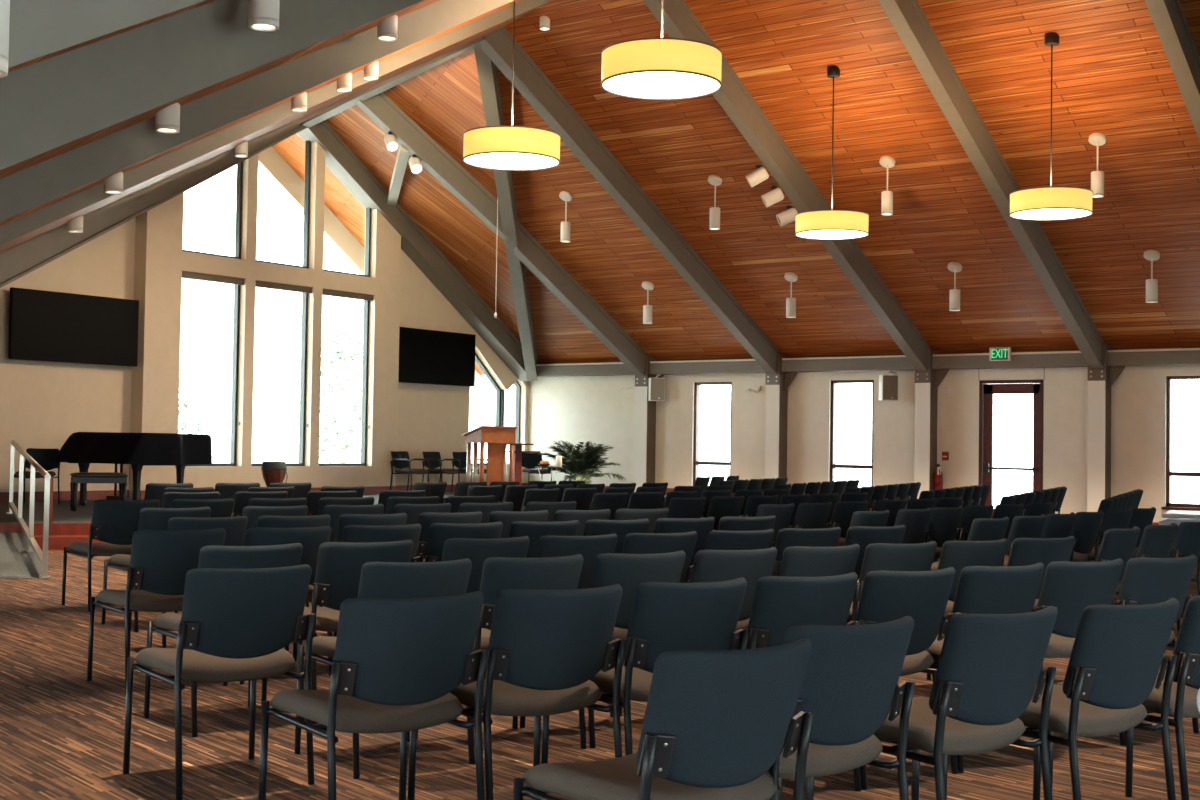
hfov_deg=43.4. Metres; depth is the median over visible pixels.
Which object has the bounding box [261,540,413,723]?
chair
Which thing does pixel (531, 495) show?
chair
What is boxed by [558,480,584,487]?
chair
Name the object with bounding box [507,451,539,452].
shelf
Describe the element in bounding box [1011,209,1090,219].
diffuser
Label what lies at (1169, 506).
window
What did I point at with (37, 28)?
trim
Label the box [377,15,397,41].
ceiling spotlight
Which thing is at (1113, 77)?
ceiling
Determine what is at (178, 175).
trim
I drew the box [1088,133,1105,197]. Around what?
ceiling spotlight
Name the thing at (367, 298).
window
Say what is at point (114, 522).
chair
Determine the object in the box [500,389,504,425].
trim
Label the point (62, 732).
floor
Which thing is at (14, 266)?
trim
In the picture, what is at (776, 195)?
track spotlight
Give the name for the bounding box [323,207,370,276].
window
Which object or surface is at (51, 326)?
wall screen
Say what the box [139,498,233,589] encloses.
chair
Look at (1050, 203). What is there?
pendant lamp
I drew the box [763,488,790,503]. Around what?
chair
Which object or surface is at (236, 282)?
window
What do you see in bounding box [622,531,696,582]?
chair
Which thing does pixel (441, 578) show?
chair
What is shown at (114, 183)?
ceiling spotlight
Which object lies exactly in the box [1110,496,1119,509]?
chair
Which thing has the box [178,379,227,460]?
tree
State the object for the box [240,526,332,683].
chair
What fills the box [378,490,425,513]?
chair
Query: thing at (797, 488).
chair
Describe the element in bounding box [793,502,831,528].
chair
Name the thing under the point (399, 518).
chair
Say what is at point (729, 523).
chair
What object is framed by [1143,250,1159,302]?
ceiling spotlight
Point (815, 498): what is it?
chair
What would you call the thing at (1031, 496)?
chair
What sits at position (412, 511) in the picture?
chair
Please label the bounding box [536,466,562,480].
side table
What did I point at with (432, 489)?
chair
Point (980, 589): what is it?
chair
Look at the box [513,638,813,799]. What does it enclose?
chair
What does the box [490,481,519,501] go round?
chair
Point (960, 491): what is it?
chair
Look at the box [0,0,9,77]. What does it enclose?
ceiling spotlight
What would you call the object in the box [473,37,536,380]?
trim
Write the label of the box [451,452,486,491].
armchair
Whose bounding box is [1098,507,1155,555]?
chair
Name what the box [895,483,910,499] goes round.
chair
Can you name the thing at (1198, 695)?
music stand
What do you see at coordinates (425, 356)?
wall screen
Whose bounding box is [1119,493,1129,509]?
chair
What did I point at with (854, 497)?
chair
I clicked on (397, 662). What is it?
chair
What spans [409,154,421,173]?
track spotlight
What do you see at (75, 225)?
ceiling spotlight
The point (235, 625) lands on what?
chair
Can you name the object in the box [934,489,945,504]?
chair
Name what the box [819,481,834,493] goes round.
chair
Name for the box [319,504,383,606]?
chair
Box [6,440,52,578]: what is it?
handrail
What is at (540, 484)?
chair
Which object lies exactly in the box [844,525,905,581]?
chair
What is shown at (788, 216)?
track spotlight
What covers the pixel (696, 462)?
window
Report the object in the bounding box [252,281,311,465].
window
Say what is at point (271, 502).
chair
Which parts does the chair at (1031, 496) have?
backrest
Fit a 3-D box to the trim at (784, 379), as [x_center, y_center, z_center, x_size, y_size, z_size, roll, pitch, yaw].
[3.450,0.643,28.541,0.550,3.050,0.372,0,-2,36]
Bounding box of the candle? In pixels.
[556,456,561,466]
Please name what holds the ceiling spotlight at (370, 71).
attached to the ceiling
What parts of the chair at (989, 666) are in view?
leg, cross rail, rail, leg, leg, seat, backrest, rail, leg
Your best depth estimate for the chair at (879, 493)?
19.09 m
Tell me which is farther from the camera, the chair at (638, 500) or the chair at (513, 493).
the chair at (513, 493)
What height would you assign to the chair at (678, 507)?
0.805 m
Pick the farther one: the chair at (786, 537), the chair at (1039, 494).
the chair at (1039, 494)
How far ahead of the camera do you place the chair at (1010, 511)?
12.97 m
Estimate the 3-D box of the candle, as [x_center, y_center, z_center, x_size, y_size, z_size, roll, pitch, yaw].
[-0.740,1.096,27.120,0.110,0.215,0.110,0,-2,36]
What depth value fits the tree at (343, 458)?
40.46 m
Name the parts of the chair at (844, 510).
seat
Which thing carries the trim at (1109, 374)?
attached to the wall at (572, 409)
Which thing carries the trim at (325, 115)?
attached to the wall at (143, 259)
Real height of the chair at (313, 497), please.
0.805 m
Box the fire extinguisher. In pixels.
[934,464,942,489]
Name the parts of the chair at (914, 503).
backrest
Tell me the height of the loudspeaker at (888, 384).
0.590 m
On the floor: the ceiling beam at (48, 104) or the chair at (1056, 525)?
the chair at (1056, 525)
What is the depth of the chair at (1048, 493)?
18.33 m
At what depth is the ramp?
14.57 m
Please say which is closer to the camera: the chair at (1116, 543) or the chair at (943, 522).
the chair at (1116, 543)
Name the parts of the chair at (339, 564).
leg, leg, seat, backrest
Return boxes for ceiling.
[0,0,1199,374]
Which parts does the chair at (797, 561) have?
backrest, leg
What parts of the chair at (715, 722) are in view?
leg, rail, leg, seat, backrest, leg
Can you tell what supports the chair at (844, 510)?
on the floor
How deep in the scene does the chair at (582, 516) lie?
10.48 m
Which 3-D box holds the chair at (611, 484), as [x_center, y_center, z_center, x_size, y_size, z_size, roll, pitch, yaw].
[0.098,1.408,18.397,0.636,0.805,0.560,0,-2,38]
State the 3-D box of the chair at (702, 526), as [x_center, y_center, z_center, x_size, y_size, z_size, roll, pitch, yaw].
[0.403,1.152,9.778,0.542,0.805,0.636,2,-2,-39]
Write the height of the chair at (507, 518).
0.805 m
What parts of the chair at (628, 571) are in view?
leg, leg, seat, backrest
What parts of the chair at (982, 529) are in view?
seat, backrest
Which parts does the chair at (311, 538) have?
backrest, seat, leg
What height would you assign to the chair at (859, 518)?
0.805 m
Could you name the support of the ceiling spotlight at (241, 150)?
attached to the ceiling
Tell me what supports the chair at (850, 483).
on the floor
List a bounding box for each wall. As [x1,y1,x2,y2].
[0,142,528,498]
[527,365,1199,521]
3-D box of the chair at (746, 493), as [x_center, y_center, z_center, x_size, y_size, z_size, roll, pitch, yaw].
[1.440,1.371,16.472,0.636,0.805,0.560,0,-2,38]
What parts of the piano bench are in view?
leg, leg, seat, leg, leg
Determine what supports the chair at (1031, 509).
on the floor
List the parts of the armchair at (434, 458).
armrest, backrest, seat, armrest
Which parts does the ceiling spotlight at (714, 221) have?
stem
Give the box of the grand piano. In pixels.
[53,432,211,505]
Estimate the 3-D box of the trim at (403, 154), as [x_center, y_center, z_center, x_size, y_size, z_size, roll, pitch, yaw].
[-3.637,-4.038,27.137,0.170,0.620,3.059,1,-2,-12]
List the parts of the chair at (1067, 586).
seat, backrest, leg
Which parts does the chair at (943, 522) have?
seat, leg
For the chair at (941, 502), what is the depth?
14.53 m
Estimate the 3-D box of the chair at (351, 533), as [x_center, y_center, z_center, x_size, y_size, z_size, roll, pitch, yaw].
[-1.328,1.084,8.414,0.535,0.805,0.636,2,-2,-38]
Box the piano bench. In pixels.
[70,472,128,511]
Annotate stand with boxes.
[507,443,539,484]
[1197,688,1199,712]
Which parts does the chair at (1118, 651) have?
leg, cross rail, leg, rail, leg, seat, backrest, rail, leg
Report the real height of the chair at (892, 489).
0.805 m
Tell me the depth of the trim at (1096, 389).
24.86 m
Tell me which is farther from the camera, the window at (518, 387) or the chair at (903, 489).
the window at (518, 387)
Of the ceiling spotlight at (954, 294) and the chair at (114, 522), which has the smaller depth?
the chair at (114, 522)
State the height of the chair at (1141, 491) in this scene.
0.805 m
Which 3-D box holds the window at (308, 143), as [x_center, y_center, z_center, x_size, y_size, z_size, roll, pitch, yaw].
[-5.659,-3.721,26.657,0.100,2.715,1.340,0,-2,36]
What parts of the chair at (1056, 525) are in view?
backrest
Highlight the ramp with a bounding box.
[0,533,41,578]
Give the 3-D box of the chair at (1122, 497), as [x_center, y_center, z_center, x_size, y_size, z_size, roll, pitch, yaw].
[5.372,1.429,16.384,0.636,0.805,0.560,0,-2,23]
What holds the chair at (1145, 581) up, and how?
on the floor
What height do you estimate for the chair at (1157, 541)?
0.805 m
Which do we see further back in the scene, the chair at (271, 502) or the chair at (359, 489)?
the chair at (359, 489)
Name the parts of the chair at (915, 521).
leg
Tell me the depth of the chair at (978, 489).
20.03 m
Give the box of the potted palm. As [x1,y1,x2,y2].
[533,440,625,483]
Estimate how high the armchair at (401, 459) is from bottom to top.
0.805 m
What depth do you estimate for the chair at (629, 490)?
16.38 m
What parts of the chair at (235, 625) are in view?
leg, rail, leg, seat, backrest, leg, rail, leg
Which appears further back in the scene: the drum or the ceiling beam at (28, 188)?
the drum
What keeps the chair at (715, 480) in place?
on the floor
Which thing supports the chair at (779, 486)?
on the floor
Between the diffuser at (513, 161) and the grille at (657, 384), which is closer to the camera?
the diffuser at (513, 161)
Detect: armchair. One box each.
[390,451,429,490]
[422,451,460,482]
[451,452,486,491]
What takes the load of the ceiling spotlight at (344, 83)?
attached to the ceiling
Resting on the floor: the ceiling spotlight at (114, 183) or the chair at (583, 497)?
the chair at (583, 497)
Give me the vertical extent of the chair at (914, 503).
0.805 m
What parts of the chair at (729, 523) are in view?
backrest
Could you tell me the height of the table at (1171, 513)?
0.050 m
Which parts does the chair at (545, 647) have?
leg, rail, leg, seat, leg, backrest, rail, leg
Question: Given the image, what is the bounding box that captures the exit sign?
[989,347,1010,360]
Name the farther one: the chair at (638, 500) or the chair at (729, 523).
the chair at (638, 500)
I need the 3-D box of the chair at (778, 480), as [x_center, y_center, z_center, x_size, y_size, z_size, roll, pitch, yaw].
[2.576,1.595,23.297,0.636,0.805,0.560,0,-2,23]
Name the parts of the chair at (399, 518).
backrest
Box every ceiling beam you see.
[0,0,423,169]
[0,0,513,221]
[480,27,779,374]
[643,0,929,371]
[879,0,1103,368]
[1145,0,1199,140]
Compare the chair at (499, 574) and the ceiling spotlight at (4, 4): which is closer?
the ceiling spotlight at (4, 4)
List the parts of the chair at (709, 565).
backrest, seat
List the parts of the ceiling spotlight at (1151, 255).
stem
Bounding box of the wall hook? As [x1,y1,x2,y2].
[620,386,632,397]
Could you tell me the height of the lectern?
1.231 m
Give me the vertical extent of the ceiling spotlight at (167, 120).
0.180 m
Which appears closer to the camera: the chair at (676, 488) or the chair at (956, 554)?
the chair at (956, 554)
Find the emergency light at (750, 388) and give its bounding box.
[746,386,760,392]
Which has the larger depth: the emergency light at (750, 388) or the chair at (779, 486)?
the emergency light at (750, 388)
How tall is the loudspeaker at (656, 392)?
0.590 m
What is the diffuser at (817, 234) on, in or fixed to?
attached to the pendant lamp at (831, 224)
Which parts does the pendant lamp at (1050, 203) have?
lamp shade, cord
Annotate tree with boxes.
[178,353,195,432]
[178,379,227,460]
[273,328,362,462]
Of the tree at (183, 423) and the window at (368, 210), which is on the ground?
the tree at (183, 423)
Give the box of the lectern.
[462,426,517,485]
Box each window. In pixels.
[182,271,243,465]
[183,162,242,258]
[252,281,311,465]
[256,140,310,268]
[319,289,373,465]
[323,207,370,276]
[471,352,500,464]
[507,381,520,464]
[693,382,731,485]
[830,380,873,485]
[1161,376,1199,510]
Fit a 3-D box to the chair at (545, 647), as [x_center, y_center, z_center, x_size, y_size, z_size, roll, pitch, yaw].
[-0.255,0.996,4.961,0.523,0.805,0.636,2,-2,-35]
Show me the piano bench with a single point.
(77, 477)
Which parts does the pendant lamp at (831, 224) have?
lamp shade, cord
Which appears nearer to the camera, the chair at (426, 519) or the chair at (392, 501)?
the chair at (426, 519)
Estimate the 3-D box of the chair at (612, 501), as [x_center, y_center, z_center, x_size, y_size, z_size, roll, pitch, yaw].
[-0.070,1.290,14.579,0.636,0.805,0.560,-1,-2,39]
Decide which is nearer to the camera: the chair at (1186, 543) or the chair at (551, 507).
the chair at (1186, 543)
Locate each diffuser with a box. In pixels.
[464,153,558,169]
[603,72,719,98]
[796,230,866,238]
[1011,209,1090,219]
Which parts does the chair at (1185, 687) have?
leg, seat, leg, rail, leg, backrest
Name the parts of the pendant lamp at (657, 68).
lamp shade, cord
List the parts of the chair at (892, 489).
backrest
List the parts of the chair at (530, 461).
backrest, seat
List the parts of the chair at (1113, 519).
seat, backrest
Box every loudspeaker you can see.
[648,374,665,400]
[879,370,897,400]
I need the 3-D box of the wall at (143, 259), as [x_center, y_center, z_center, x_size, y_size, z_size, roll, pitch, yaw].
[-6.968,-1.639,25.036,0.600,7.075,19.040,0,-2,36]
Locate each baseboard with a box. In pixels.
[0,483,526,501]
[527,483,1158,524]
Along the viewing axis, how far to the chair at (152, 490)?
15.18 m
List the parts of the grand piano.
leg, leg, leg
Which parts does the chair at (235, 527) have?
leg, leg, backrest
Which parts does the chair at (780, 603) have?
leg, backrest, leg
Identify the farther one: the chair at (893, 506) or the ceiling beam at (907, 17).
the ceiling beam at (907, 17)
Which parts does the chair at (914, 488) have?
backrest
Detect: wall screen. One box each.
[8,287,138,366]
[398,327,475,386]
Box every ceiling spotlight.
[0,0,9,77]
[68,215,82,232]
[104,172,122,193]
[155,103,179,133]
[235,141,247,157]
[248,0,279,31]
[291,92,306,111]
[337,73,351,91]
[364,61,378,79]
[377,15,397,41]
[540,16,549,30]
[559,191,572,242]
[641,281,653,323]
[708,175,721,229]
[784,272,797,317]
[879,156,894,215]
[947,262,961,310]
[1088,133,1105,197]
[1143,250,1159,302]
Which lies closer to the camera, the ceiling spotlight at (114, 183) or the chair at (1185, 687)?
the chair at (1185, 687)
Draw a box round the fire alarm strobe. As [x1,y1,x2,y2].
[943,387,949,394]
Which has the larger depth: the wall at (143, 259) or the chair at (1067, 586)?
the wall at (143, 259)
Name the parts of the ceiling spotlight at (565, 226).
stem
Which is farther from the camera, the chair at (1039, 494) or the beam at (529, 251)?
the beam at (529, 251)
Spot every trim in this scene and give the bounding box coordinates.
[0,0,550,244]
[0,36,482,258]
[0,123,307,287]
[8,0,204,67]
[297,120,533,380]
[299,45,473,127]
[354,92,508,239]
[387,145,408,205]
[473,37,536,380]
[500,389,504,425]
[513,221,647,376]
[536,350,1199,376]
[634,386,647,491]
[635,357,664,482]
[765,385,779,478]
[766,353,796,477]
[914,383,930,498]
[915,349,948,489]
[1087,344,1124,498]
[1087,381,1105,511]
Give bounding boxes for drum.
[261,461,287,486]
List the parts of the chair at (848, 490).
backrest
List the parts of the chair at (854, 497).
backrest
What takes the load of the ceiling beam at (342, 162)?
attached to the wall at (143, 259)
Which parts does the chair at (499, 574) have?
leg, seat, leg, backrest, leg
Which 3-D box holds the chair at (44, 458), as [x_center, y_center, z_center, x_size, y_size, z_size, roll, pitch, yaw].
[-8.139,1.102,21.793,0.523,0.805,0.636,1,-2,-2]
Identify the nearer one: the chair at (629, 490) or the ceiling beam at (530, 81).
the chair at (629, 490)
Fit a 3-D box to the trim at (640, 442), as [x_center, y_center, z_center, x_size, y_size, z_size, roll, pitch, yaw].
[0.814,0.954,30.261,0.280,2.450,0.030,0,-2,36]
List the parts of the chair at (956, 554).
seat, backrest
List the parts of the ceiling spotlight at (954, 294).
stem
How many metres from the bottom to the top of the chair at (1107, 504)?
0.805 m
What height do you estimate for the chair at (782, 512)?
0.805 m
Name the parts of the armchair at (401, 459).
leg, backrest, armrest, seat, armrest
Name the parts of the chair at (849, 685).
leg, leg, seat, backrest, rail, leg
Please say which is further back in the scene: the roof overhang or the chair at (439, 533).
the roof overhang
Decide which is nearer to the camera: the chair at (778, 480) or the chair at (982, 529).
the chair at (982, 529)
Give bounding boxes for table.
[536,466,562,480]
[1159,518,1199,525]
[1161,510,1199,518]
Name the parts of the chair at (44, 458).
leg, seat, backrest, leg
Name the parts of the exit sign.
plate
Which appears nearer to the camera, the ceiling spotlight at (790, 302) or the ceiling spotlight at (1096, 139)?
the ceiling spotlight at (1096, 139)
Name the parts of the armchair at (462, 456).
leg, backrest, seat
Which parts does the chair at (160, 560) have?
leg, rail, leg, seat, backrest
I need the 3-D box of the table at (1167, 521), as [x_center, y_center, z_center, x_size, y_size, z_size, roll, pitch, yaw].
[6.937,1.426,17.592,0.700,0.050,1.100,0,-2,25]
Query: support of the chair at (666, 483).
on the floor
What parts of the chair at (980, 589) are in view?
rail, seat, leg, backrest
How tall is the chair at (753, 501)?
0.805 m
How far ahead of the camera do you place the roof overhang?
30.39 m
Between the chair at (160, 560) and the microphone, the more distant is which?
the microphone
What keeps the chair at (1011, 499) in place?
on the floor
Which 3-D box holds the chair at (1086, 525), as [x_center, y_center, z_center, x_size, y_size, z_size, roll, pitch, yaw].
[3.606,1.264,11.814,0.636,0.805,0.556,0,-2,38]
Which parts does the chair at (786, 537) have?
leg, backrest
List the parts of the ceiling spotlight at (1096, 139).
stem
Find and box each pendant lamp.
[463,0,560,170]
[601,0,721,99]
[795,66,868,239]
[1009,32,1092,220]
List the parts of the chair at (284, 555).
leg, rail, seat, leg, leg, backrest, leg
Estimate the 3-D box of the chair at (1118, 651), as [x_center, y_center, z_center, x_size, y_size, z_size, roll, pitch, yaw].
[1.481,1.017,4.769,0.523,0.805,0.636,2,-2,-38]
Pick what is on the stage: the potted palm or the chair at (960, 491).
the potted palm
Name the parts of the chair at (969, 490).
backrest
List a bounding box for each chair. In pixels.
[14,448,59,503]
[61,499,159,611]
[87,528,227,694]
[101,507,210,631]
[123,564,315,799]
[130,516,247,647]
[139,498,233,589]
[144,483,193,507]
[144,543,304,736]
[161,487,214,507]
[162,492,219,507]
[214,483,259,516]
[232,491,287,516]
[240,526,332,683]
[242,505,308,606]
[248,486,294,497]
[248,497,306,506]
[257,514,330,527]
[258,591,487,799]
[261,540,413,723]
[269,482,311,499]
[293,523,423,662]
[294,558,474,778]
[306,490,356,515]
[317,497,374,514]
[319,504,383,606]
[321,486,364,497]
[334,513,406,636]
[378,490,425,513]
[386,496,438,513]
[393,503,450,558]
[407,584,625,799]
[413,482,446,503]
[415,511,482,560]
[417,554,586,748]
[424,522,502,561]
[442,536,529,592]
[446,495,494,512]
[454,482,486,495]
[459,502,513,522]
[467,485,502,502]
[488,510,548,537]
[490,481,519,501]
[503,484,537,510]
[509,520,578,557]
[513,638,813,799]
[520,550,685,747]
[521,488,558,510]
[522,453,551,481]
[526,501,576,521]
[528,481,556,488]
[536,534,617,588]
[541,577,748,793]
[543,484,573,501]
[553,509,610,535]
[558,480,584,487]
[562,487,596,509]
[576,483,604,492]
[583,518,648,553]
[590,492,627,519]
[604,487,634,508]
[609,483,635,490]
[614,508,668,532]
[620,547,776,716]
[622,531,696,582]
[627,491,663,508]
[636,486,664,508]
[642,482,667,502]
[653,517,714,565]
[663,491,697,507]
[667,497,705,517]
[674,486,700,497]
[694,477,709,497]
[701,490,730,517]
[705,529,775,575]
[706,485,732,496]
[707,496,744,530]
[710,476,724,484]
[718,515,775,546]
[719,480,734,496]
[726,475,738,489]
[732,479,748,496]
[735,489,762,515]
[744,495,778,516]
[746,479,762,489]
[747,572,861,790]
[755,503,794,542]
[760,478,775,495]
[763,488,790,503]
[766,616,914,799]
[773,477,787,488]
[774,527,840,575]
[775,484,791,488]
[779,494,809,525]
[779,544,860,620]
[790,483,806,494]
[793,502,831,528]
[804,482,820,502]
[805,606,1057,799]
[809,493,838,527]
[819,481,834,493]
[830,492,867,522]
[830,500,867,545]
[831,480,846,501]
[831,487,860,519]
[833,486,874,512]
[844,479,859,492]
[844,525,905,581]
[847,541,936,681]
[849,510,889,527]
[855,567,958,789]
[870,484,898,510]
[870,485,887,510]
[876,499,907,526]
[894,508,931,543]
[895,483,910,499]
[905,482,920,508]
[906,498,936,562]
[919,490,934,498]
[924,506,962,557]
[925,563,1044,772]
[926,539,1007,679]
[930,517,1008,570]
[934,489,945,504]
[934,497,962,561]
[935,505,993,561]
[939,503,1023,558]
[942,598,1178,799]
[944,488,955,497]
[954,487,965,497]
[961,486,974,515]
[969,485,983,505]
[978,484,990,505]
[1000,495,1016,503]
[1004,514,1045,565]
[1005,512,1075,556]
[1007,536,1074,608]
[1014,493,1026,503]
[1021,492,1035,515]
[1023,502,1052,515]
[1033,490,1044,502]
[1037,558,1125,745]
[1042,489,1052,502]
[1047,595,1199,799]
[1050,487,1059,513]
[1053,486,1066,513]
[1069,510,1103,561]
[1087,509,1132,561]
[1096,526,1139,593]
[1097,498,1113,533]
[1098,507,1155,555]
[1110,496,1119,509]
[1116,495,1124,509]
[1117,555,1198,738]
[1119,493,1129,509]
[1119,523,1177,642]
[1126,492,1135,509]
[1129,490,1139,508]
[1135,489,1142,507]
[1171,522,1199,632]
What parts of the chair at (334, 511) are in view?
backrest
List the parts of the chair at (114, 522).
leg, rail, leg, seat, backrest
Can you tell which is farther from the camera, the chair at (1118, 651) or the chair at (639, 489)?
the chair at (639, 489)
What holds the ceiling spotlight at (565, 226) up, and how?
attached to the ceiling
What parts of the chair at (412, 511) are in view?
backrest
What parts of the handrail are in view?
post, post, rail, post, rail, post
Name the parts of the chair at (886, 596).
leg, backrest, seat, rail, leg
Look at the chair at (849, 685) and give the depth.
3.92 m
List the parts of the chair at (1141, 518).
seat, backrest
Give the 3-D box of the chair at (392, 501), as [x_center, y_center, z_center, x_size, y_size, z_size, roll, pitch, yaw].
[-1.706,1.210,12.793,0.558,0.805,0.636,2,-2,-40]
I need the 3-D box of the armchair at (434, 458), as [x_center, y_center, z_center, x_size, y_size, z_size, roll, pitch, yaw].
[-3.121,1.407,29.285,0.636,0.805,0.596,0,-2,36]
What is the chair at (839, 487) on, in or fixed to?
on the floor
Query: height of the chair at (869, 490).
0.805 m
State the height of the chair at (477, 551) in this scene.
0.805 m
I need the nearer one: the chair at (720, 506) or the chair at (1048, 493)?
the chair at (720, 506)
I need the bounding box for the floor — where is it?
[0,537,1199,799]
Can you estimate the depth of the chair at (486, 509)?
11.48 m
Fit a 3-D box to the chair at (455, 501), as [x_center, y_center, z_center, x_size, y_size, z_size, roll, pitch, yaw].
[-1.257,1.229,13.169,0.560,0.805,0.636,2,-2,-39]
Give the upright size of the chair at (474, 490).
0.805 m
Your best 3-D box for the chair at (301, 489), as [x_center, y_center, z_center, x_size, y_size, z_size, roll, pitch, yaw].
[-3.470,1.290,16.341,0.560,0.805,0.636,2,-2,-40]
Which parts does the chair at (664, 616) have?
leg, rail, cross rail, seat, leg, backrest, leg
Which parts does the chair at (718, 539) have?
backrest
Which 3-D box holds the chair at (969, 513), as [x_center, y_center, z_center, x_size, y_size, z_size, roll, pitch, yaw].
[2.990,1.282,12.749,0.636,0.805,0.560,0,-2,39]
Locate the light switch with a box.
[967,434,975,440]
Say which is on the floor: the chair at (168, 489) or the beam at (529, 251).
the chair at (168, 489)
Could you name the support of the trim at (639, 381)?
attached to the wall at (572, 409)
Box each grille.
[651,378,664,399]
[883,376,897,399]
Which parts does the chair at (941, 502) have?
backrest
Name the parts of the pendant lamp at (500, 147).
lamp shade, cord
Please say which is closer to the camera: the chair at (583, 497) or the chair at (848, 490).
the chair at (583, 497)
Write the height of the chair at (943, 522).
0.805 m
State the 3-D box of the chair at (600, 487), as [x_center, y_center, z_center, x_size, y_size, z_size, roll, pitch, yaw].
[-0.287,1.387,17.904,0.636,0.805,0.560,0,-2,39]
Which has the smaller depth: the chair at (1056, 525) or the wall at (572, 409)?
the chair at (1056, 525)
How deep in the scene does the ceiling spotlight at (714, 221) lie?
23.89 m
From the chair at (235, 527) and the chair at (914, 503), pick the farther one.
the chair at (914, 503)
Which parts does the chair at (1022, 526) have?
seat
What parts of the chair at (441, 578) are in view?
leg, rail, seat, leg, backrest, leg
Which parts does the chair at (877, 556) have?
seat, backrest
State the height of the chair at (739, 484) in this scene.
0.805 m
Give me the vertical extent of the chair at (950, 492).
0.805 m
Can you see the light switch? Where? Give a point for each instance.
(970, 437)
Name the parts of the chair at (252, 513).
backrest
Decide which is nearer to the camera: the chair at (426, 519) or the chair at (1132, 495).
the chair at (426, 519)
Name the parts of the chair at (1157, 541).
backrest, leg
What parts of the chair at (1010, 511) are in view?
backrest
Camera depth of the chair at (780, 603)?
5.31 m
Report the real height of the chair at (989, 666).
0.805 m
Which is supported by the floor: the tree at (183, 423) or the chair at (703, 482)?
the chair at (703, 482)
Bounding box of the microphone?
[494,196,497,317]
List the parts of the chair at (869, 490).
backrest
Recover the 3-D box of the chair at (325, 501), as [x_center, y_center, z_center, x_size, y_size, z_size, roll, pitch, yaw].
[-2.193,1.190,12.381,0.557,0.805,0.636,2,-2,-40]
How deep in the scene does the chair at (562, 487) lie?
17.24 m
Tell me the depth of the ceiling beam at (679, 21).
22.75 m
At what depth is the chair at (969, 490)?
19.40 m
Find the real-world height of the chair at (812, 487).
0.805 m
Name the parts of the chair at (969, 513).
leg, backrest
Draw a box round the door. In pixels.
[978,379,1043,517]
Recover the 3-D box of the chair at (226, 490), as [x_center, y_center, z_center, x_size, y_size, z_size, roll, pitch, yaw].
[-3.940,1.271,15.954,0.560,0.805,0.636,2,-2,-40]
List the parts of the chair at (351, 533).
leg, backrest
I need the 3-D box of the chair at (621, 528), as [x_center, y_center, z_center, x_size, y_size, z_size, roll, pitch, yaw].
[-0.030,1.135,9.436,0.540,0.805,0.636,2,-2,-38]
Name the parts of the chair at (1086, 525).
leg, seat, leg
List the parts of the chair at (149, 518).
leg, rail, seat, leg, backrest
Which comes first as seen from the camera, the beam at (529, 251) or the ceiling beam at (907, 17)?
the ceiling beam at (907, 17)
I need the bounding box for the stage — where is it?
[0,491,454,549]
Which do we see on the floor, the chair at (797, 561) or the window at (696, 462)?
the chair at (797, 561)
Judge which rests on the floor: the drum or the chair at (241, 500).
the chair at (241, 500)
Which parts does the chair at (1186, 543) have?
leg, backrest, leg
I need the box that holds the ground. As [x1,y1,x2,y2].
[212,458,1199,508]
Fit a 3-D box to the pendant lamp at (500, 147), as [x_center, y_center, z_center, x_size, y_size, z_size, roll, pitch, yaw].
[-0.891,-3.493,15.493,1.000,2.101,1.000,0,-2,36]
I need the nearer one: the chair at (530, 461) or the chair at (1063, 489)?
the chair at (1063, 489)
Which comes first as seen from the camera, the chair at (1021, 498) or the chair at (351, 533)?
the chair at (351, 533)
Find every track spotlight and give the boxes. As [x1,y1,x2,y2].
[384,131,397,151]
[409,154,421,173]
[746,165,768,186]
[761,186,783,206]
[776,205,797,226]
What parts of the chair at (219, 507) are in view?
backrest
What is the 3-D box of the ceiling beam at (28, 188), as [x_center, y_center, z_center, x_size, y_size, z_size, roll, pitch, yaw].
[-1.566,-2.933,11.568,0.120,7.514,13.234,0,-2,36]
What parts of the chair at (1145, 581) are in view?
leg, backrest, rail, seat, leg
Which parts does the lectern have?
post, post, post, panel, post, post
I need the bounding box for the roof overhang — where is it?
[258,146,481,399]
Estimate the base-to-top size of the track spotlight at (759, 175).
0.330 m
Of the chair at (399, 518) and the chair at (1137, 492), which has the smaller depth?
the chair at (399, 518)
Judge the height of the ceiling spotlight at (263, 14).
0.255 m
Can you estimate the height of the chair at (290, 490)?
0.805 m
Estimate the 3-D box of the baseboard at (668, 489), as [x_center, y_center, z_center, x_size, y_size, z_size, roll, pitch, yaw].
[8.678,1.929,24.877,25.400,0.420,0.022,0,-2,36]
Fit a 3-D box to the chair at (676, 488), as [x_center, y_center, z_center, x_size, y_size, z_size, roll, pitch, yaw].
[0.840,1.396,17.617,0.636,0.805,0.560,0,-2,39]
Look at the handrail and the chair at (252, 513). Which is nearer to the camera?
the chair at (252, 513)
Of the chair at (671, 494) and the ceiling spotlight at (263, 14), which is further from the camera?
the chair at (671, 494)
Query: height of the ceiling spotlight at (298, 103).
0.180 m
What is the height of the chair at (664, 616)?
0.805 m
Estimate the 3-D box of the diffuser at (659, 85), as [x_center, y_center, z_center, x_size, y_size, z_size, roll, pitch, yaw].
[0.506,-2.602,12.449,0.974,0.001,0.974,0,-2,36]
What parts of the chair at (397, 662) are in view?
leg, rail, cross rail, leg, seat, leg, backrest, rail, leg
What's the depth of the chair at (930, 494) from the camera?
16.86 m
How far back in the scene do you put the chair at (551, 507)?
11.89 m
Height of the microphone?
2.160 m

